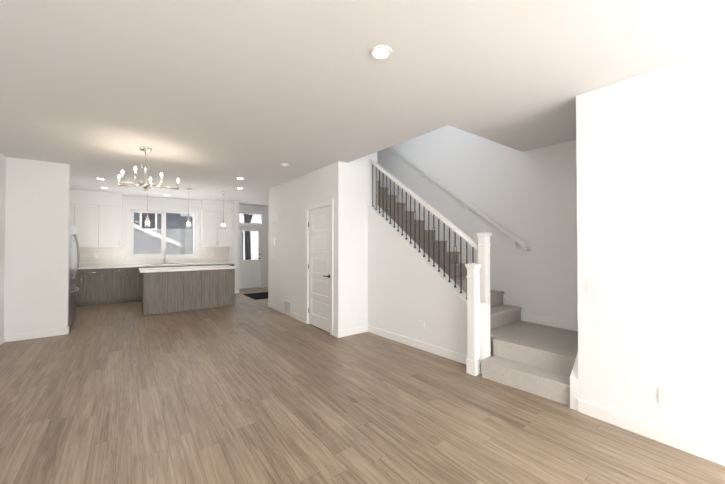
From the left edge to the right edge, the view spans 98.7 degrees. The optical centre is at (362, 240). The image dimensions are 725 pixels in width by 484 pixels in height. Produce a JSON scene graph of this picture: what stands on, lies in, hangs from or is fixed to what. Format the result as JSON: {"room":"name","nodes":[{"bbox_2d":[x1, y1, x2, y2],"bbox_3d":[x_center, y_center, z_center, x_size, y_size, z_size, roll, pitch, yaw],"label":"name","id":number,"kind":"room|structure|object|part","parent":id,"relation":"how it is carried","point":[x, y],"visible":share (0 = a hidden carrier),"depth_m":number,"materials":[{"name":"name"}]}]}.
{"room":"empty living room","nodes":[
{"label":"empty living room","id":0,"kind":"room"},
{"bbox_2d":[0,153,5,337],"bbox_3d":[-3.412,0.095,1.984,0.120,2.760,13.840,0,-1,-37],"label":"wall","id":1,"kind":"structure","parent":0,"point":[2,206],"depth_m":4.55,"materials":[{"name":"white paint"}]},
{"bbox_2d":[0,335,7,344],"bbox_3d":[-2.303,1.406,0.601,0.013,0.105,10.080,0,-1,-37],"label":"baseboard","id":2,"kind":"structure","parent":1,"relation":"attached to","point":[4,338],"depth_m":4.58,"materials":[{"name":"white wood"}]},
{"bbox_2d":[4,157,69,334],"bbox_3d":[-5.092,0.128,4.899,0.690,2.760,0.120,0,-1,-37],"label":"wall","id":3,"kind":"structure","parent":0,"point":[37,227],"depth_m":4.84,"materials":[{"name":"white paint"}]},
{"bbox_2d":[8,326,68,341],"bbox_3d":[-5.044,1.455,4.855,0.673,0.105,0.043,0,-1,-37],"label":"baseboard","id":4,"kind":"structure","parent":3,"relation":"attached to","point":[63,331],"depth_m":4.83,"materials":[{"name":"white wood"}]},
{"bbox_2d":[104,195,200,265],"bbox_3d":[-5.787,0.172,8.677,4.110,2.760,0.160,0,-1,-37],"label":"wall","id":5,"kind":"structure","parent":0,"point":[139,201],"depth_m":8.62,"materials":[{"name":"white paint"}]},
{"bbox_2d":[70,201,101,246],"bbox_3d":[-6.905,-0.364,7.535,0.939,1.036,0.335,0,-1,-37],"label":"upper cabinet","id":6,"kind":"object","parent":5,"relation":"attached to","point":[96,218],"depth_m":7.53,"materials":[{"name":"white wood"}]},
{"bbox_2d":[70,189,121,204],"bbox_3d":[-6.754,-1.050,7.657,1.318,0.338,0.333,0,-1,-37],"label":"upper cabinet","id":7,"kind":"object","parent":5,"relation":"attached to","point":[80,197],"depth_m":7.61,"materials":[{"name":"white wood"}]},
{"bbox_2d":[102,205,121,246],"bbox_3d":[-6.426,-0.360,7.894,0.499,1.036,0.335,0,-1,-37],"label":"upper cabinet","id":8,"kind":"object","parent":5,"relation":"attached to","point":[111,214],"depth_m":7.80,"materials":[{"name":"white wood"}]},
{"bbox_2d":[76,243,228,265],"bbox_3d":[-5.782,0.343,8.569,3.986,0.584,0.016,0,-1,-37],"label":"tile backsplash","id":9,"kind":"structure","parent":5,"relation":"attached to","point":[96,256],"depth_m":8.19,"materials":[{"name":"white tile"}]},
{"bbox_2d":[126,206,198,259],"bbox_3d":[-5.586,-0.206,8.789,1.710,1.430,0.150,0,-1,-37],"label":"window","id":10,"kind":"structure","parent":5,"relation":"in","point":[170,233],"depth_m":8.76,"materials":[{"name":"white"}]},
{"bbox_3d":[-5.609,-0.206,8.819,1.470,1.190,0.006,1,-1,-37],"label":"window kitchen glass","id":11,"kind":"part","parent":10,"relation":"part of","materials":[{"name":"white"}]},
{"bbox_2d":[201,209,231,246],"bbox_3d":[-4.411,-0.342,9.405,0.798,1.036,0.335,0,-1,-37],"label":"upper cabinet","id":12,"kind":"object","parent":5,"relation":"attached to","point":[213,235],"depth_m":9.24,"materials":[{"name":"white wood"}]},
{"bbox_2d":[202,200,231,212],"bbox_3d":[-4.411,-1.029,9.413,0.798,0.338,0.333,0,-1,-37],"label":"upper cabinet","id":13,"kind":"object","parent":5,"relation":"attached to","point":[214,206],"depth_m":9.28,"materials":[{"name":"white wood"}]},
{"bbox_2d":[229,200,238,289],"bbox_3d":[-3.933,0.182,9.530,0.120,2.760,0.700,0,-1,-37],"label":"wall","id":14,"kind":"structure","parent":0,"point":[234,253],"depth_m":9.27,"materials":[{"name":"white paint"}]},
{"bbox_2d":[239,204,268,283],"bbox_3d":[-3.479,0.194,10.533,1.810,2.760,0.160,0,-1,-37],"label":"wall","id":15,"kind":"structure","parent":0,"point":[253,207],"depth_m":10.57,"materials":[{"name":"white paint"}]},
{"bbox_2d":[239,213,260,288],"bbox_3d":[-3.719,0.329,10.318,0.740,2.455,0.104,0,-1,-37],"label":"front door","id":16,"kind":"structure","parent":15,"relation":"in","point":[249,257],"depth_m":10.33,"materials":[{"name":"white wood"}]},
{"bbox_3d":[-3.736,-0.139,10.347,0.710,1.520,0.006,1,-1,-37],"label":"glass","id":17,"kind":"part","parent":16,"relation":"part of","materials":[{"name":"white"}]},
{"bbox_2d":[239,210,264,287],"bbox_3d":[-3.730,0.286,10.333,0.950,2.570,0.175,0,-1,-37],"label":"door frame","id":18,"kind":"structure","parent":15,"relation":"attached to","point":[262,213],"depth_m":10.51,"materials":[{"name":"white wood"}]},
{"bbox_2d":[268,163,333,328],"bbox_3d":[-1.280,0.143,6.176,0.120,2.760,2.930,0,-1,-37],"label":"wall","id":19,"kind":"structure","parent":0,"point":[290,200],"depth_m":6.24,"materials":[{"name":"white paint"}]},
{"bbox_2d":[268,302,283,313],"bbox_3d":[-1.931,1.479,6.917,0.013,0.105,0.938,0,-1,-37],"label":"baseboard","id":20,"kind":"structure","parent":19,"relation":"attached to","point":[275,307],"depth_m":6.88,"materials":[{"name":"white wood"}]},
{"bbox_2d":[284,300,290,314],"bbox_3d":[-1.540,1.366,6.398,0.009,0.260,0.360,0,-1,-37],"label":"air vent","id":21,"kind":"object","parent":19,"relation":"in","point":[287,307],"visible":0.92,"depth_m":6.40,"materials":[{"name":"white plastic"}]},
{"bbox_2d":[291,312,304,322],"bbox_3d":[-1.241,1.468,5.998,0.013,0.105,0.633,0,-1,-37],"label":"baseboard","id":22,"kind":"structure","parent":19,"relation":"attached to","point":[293,315],"depth_m":5.98,"materials":[{"name":"white wood"}]},
{"bbox_2d":[308,206,329,331],"bbox_3d":[-0.751,0.463,5.375,0.094,2.078,0.814,0,-1,-37],"label":"closet door","id":23,"kind":"structure","parent":19,"relation":"in","point":[319,267],"depth_m":5.39,"materials":[{"name":"white wood"}]},
{"bbox_2d":[305,200,332,335],"bbox_3d":[-0.714,0.431,5.403,0.135,2.167,0.964,0,-1,-37],"label":"door frame","id":24,"kind":"structure","parent":19,"relation":"attached to","point":[319,205],"depth_m":5.47,"materials":[{"name":"white wood"}]},
{"bbox_2d":[334,152,376,330],"bbox_3d":[-0.097,-1.238,5.173,0.792,5.500,0.120,0,-1,-37],"label":"wall","id":25,"kind":"structure","parent":0,"point":[352,189],"depth_m":5.03,"materials":[{"name":"white paint"}]},
{"bbox_2d":[336,325,367,337],"bbox_3d":[-0.167,1.457,5.024,0.563,0.105,0.043,0,-1,-37],"label":"baseboard","id":26,"kind":"structure","parent":25,"relation":"attached to","point":[362,329],"depth_m":4.99,"materials":[{"name":"white wood"}]},
{"bbox_2d":[0,287,724,483],"bbox_3d":[-0.996,1.526,3.779,6.160,0.060,13.840,0,-1,-37],"label":"floor","id":27,"kind":"structure","parent":0,"point":[244,389],"depth_m":2.63,"materials":[{"name":"wood"}]},
{"bbox_2d":[68,225,79,326],"bbox_3d":[-5.378,0.626,5.360,0.751,1.775,0.910,0,-1,-37],"label":"refrigerator","id":28,"kind":"object","parent":27,"relation":"on","point":[73,245],"visible":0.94,"depth_m":5.52,"materials":[{"name":"silver metal"}]},
{"bbox_2d":[76,269,79,306],"bbox_3d":[-6.972,1.098,7.289,0.558,0.874,0.619,0,-1,-37],"label":"base cabinet","id":29,"kind":"object","parent":27,"relation":"on","point":[78,273],"depth_m":7.22,"materials":[{"name":"grey wood"}]},
{"bbox_2d":[80,268,107,306],"bbox_3d":[-6.561,1.102,7.598,0.470,0.874,0.619,0,-1,-37],"label":"base cabinet","id":30,"kind":"object","parent":27,"relation":"on","point":[92,281],"depth_m":7.36,"materials":[{"name":"grey wood"}]},
{"bbox_2d":[104,268,131,303],"bbox_3d":[-6.185,1.105,7.880,0.470,0.874,0.619,0,-1,-37],"label":"base cabinet","id":31,"kind":"object","parent":27,"relation":"on","point":[107,286],"depth_m":7.65,"materials":[{"name":"grey wood"}]},
{"bbox_2d":[132,266,167,301],"bbox_3d":[-5.677,1.109,8.261,0.800,0.874,0.619,0,-1,-37],"label":"base cabinet","id":32,"kind":"object","parent":27,"relation":"on","point":[136,275],"depth_m":7.87,"materials":[{"name":"grey wood"}]},
{"bbox_2d":[78,262,233,268],"bbox_3d":[-5.592,0.652,8.311,3.986,0.039,0.649,0,-1,-37],"label":"countertop","id":33,"kind":"structure","parent":32,"relation":"on","point":[138,265],"depth_m":8.02,"materials":[{"name":"white stone"}]},
{"bbox_2d":[149,250,179,264],"bbox_3d":[-5.391,0.437,8.521,0.720,0.396,0.439,0,-1,-37],"label":"sink faucet","id":34,"kind":"object","parent":33,"relation":"on","point":[164,260],"visible":1,"depth_m":8.65,"materials":[{"name":"silver metal"}]},
{"bbox_2d":[142,272,165,314],"bbox_3d":[-4.604,1.093,6.841,0.368,0.874,0.900,0,-1,-37],"label":"base cabinet","id":35,"kind":"object","parent":27,"relation":"on","point":[153,283],"depth_m":6.49,"materials":[{"name":"grey wood"}]},
{"bbox_2d":[166,271,185,312],"bbox_3d":[-4.317,1.095,7.056,0.350,0.874,0.900,0,-1,-37],"label":"base cabinet","id":36,"kind":"object","parent":27,"relation":"on","point":[169,292],"depth_m":6.71,"materials":[{"name":"grey wood"}]},
{"bbox_2d":[186,270,201,310],"bbox_3d":[-4.037,1.098,7.266,0.350,0.874,0.900,0,-1,-37],"label":"base cabinet","id":37,"kind":"object","parent":27,"relation":"on","point":[193,279],"depth_m":6.92,"materials":[{"name":"grey wood"}]},
{"bbox_2d":[202,270,217,308],"bbox_3d":[-3.757,1.100,7.476,0.350,0.874,0.900,0,-1,-37],"label":"base cabinet","id":38,"kind":"object","parent":27,"relation":"on","point":[209,278],"depth_m":7.11,"materials":[{"name":"grey wood"}]},
{"bbox_2d":[218,269,233,306],"bbox_3d":[-3.470,1.103,7.691,0.368,0.874,0.900,0,-1,-37],"label":"base cabinet","id":39,"kind":"object","parent":27,"relation":"on","point":[225,277],"depth_m":7.32,"materials":[{"name":"grey wood"}]},
{"bbox_2d":[139,265,237,272],"bbox_3d":[-4.034,0.640,7.267,1.910,0.039,0.990,0,-1,-37],"label":"countertop","id":40,"kind":"structure","parent":39,"relation":"on","point":[172,269],"depth_m":6.97,"materials":[{"name":"white stone"}]},
{"bbox_2d":[243,292,267,299],"bbox_3d":[-2.749,1.548,8.902,0.980,0.011,1.100,0,-1,-37],"label":"door mat","id":41,"kind":"object","parent":27,"relation":"on","point":[260,295],"visible":0.48,"depth_m":8.80,"materials":[{"name":"black"}]},
{"bbox_2d":[377,181,577,405],"bbox_3d":[0.968,-0.011,4.981,1.353,3.039,4.694,0,-1,-37],"label":"carpeted stairs","id":42,"kind":"structure","parent":27,"relation":"on","point":[535,359],"depth_m":3.44,"materials":[{"name":"beige carpet"}]},
{"bbox_2d":[576,396,724,465],"bbox_3d":[2.140,1.426,2.357,0.016,0.105,0.840,0,-1,-37],"label":"baseboard","id":43,"kind":"structure","parent":27,"relation":"on","point":[706,451],"depth_m":2.31,"materials":[{"name":"white wood"}]},
{"bbox_2d":[576,47,724,449],"bbox_3d":[2.661,0.104,2.769,1.300,2.760,0.870,0,-1,-37],"label":"wall block","id":44,"kind":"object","parent":27,"relation":"on","point":[650,151],"visible":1,"depth_m":2.32,"materials":[{"name":"white paint"}]},
{"bbox_2d":[658,387,671,406],"bbox_3d":[2.205,1.138,2.272,0.009,0.120,0.072,0,-1,-37],"label":"electrical outlet","id":45,"kind":"object","parent":44,"relation":"attached to","point":[664,396],"depth_m":2.27,"materials":[{"name":"white plastic"}]},
{"bbox_2d":[0,0,724,205],"bbox_3d":[-0.996,-1.407,3.813,6.160,0.314,13.840,0,-1,-37],"label":"ceiling","id":46,"kind":"structure","parent":0,"point":[208,99],"depth_m":2.41,"materials":[{"name":"white paint"}]},
{"bbox_2d":[144,195,149,226],"bbox_3d":[-4.695,-0.769,6.807,0.120,0.919,0.120,0,-1,-37],"label":"pendant light","id":47,"kind":"object","parent":46,"relation":"hanging from","point":[147,222],"visible":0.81,"depth_m":6.79,"materials":[{"name":"white glass"}]},
{"bbox_2d":[117,146,179,190],"bbox_3d":[-2.869,-0.968,4.217,0.727,0.581,0.733,0,-1,-37],"label":"chandelier","id":48,"kind":"object","parent":46,"relation":"hanging from","point":[145,185],"visible":1,"depth_m":4.21,"materials":[{"name":"silver metal"}]},
{"bbox_2d":[186,188,191,227],"bbox_3d":[-4.063,-0.764,7.281,0.120,0.919,0.120,0,-1,-37],"label":"pendant light","id":49,"kind":"object","parent":46,"relation":"hanging from","point":[188,224],"visible":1,"depth_m":7.26,"materials":[{"name":"white glass"}]},
{"bbox_2d":[221,192,225,228],"bbox_3d":[-3.455,-0.758,7.737,0.120,0.919,0.120,0,-1,-37],"label":"pendant light","id":50,"kind":"object","parent":46,"relation":"hanging from","point":[223,225],"visible":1,"depth_m":7.72,"materials":[{"name":"silver metal"}]},
{"bbox_2d":[368,207,466,355],"bbox_3d":[0.767,0.453,4.485,0.212,2.100,1.985,0,-1,-37],"label":"wall","id":51,"kind":"structure","parent":0,"point":[409,289],"depth_m":4.52,"materials":[{"name":"white paint"}]},
{"bbox_2d":[367,204,466,304],"bbox_3d":[0.767,0.128,4.489,0.244,1.507,1.985,0,-1,-37],"label":"trim","id":52,"kind":"structure","parent":51,"relation":"on","point":[451,285],"depth_m":4.42,"materials":[{"name":"white wood"}]},
{"bbox_2d":[369,158,491,375],"bbox_3d":[0.759,0.046,4.375,0.364,2.912,2.158,0,-1,-37],"label":"stair railing","id":53,"kind":"object","parent":52,"relation":"on","point":[478,308],"visible":0.92,"depth_m":3.63,"materials":[{"name":"white wood"}]},
{"bbox_3d":[0.770,-0.632,4.492,0.151,1.554,1.995,1,-1,-37],"label":"handrail","id":54,"kind":"part","parent":53,"relation":"part of","materials":[{"name":"white wood"}]},
{"bbox_2d":[368,325,466,363],"bbox_3d":[0.676,1.451,4.475,0.101,0.105,1.875,0,-1,-37],"label":"baseboard","id":55,"kind":"structure","parent":51,"relation":"attached to","point":[458,357],"depth_m":4.31,"materials":[{"name":"white wood"}]},
{"bbox_2d":[377,125,577,322],"bbox_3d":[1.421,-1.233,5.623,0.120,5.500,13.840,0,-1,-37],"label":"wall","id":56,"kind":"structure","parent":0,"point":[529,198],"depth_m":4.53,"materials":[{"name":"white paint"}]},
{"bbox_2d":[377,173,521,319],"bbox_3d":[1.171,-0.351,5.832,0.015,2.980,3.590,0,-1,-37],"label":"trim","id":57,"kind":"structure","parent":56,"relation":"attached to","point":[506,301],"depth_m":5.71,"materials":[{"name":"white wood"}]},
{"bbox_2d":[388,146,529,250],"bbox_3d":[1.208,-1.223,5.723,0.099,2.746,3.585,0,-1,-37],"label":"wall-mounted handrail","id":58,"kind":"object","parent":56,"relation":"attached to","point":[517,241],"visible":0.96,"depth_m":5.04,"materials":[{"name":"white wood"}]},
{"bbox_2d":[521,313,577,330],"bbox_3d":[2.563,1.066,3.959,0.016,0.105,1.090,0,-1,-37],"label":"baseboard","id":59,"kind":"structure","parent":56,"relation":"attached to","point":[568,325],"depth_m":4.08,"materials":[{"name":"white wood"}]}
]}

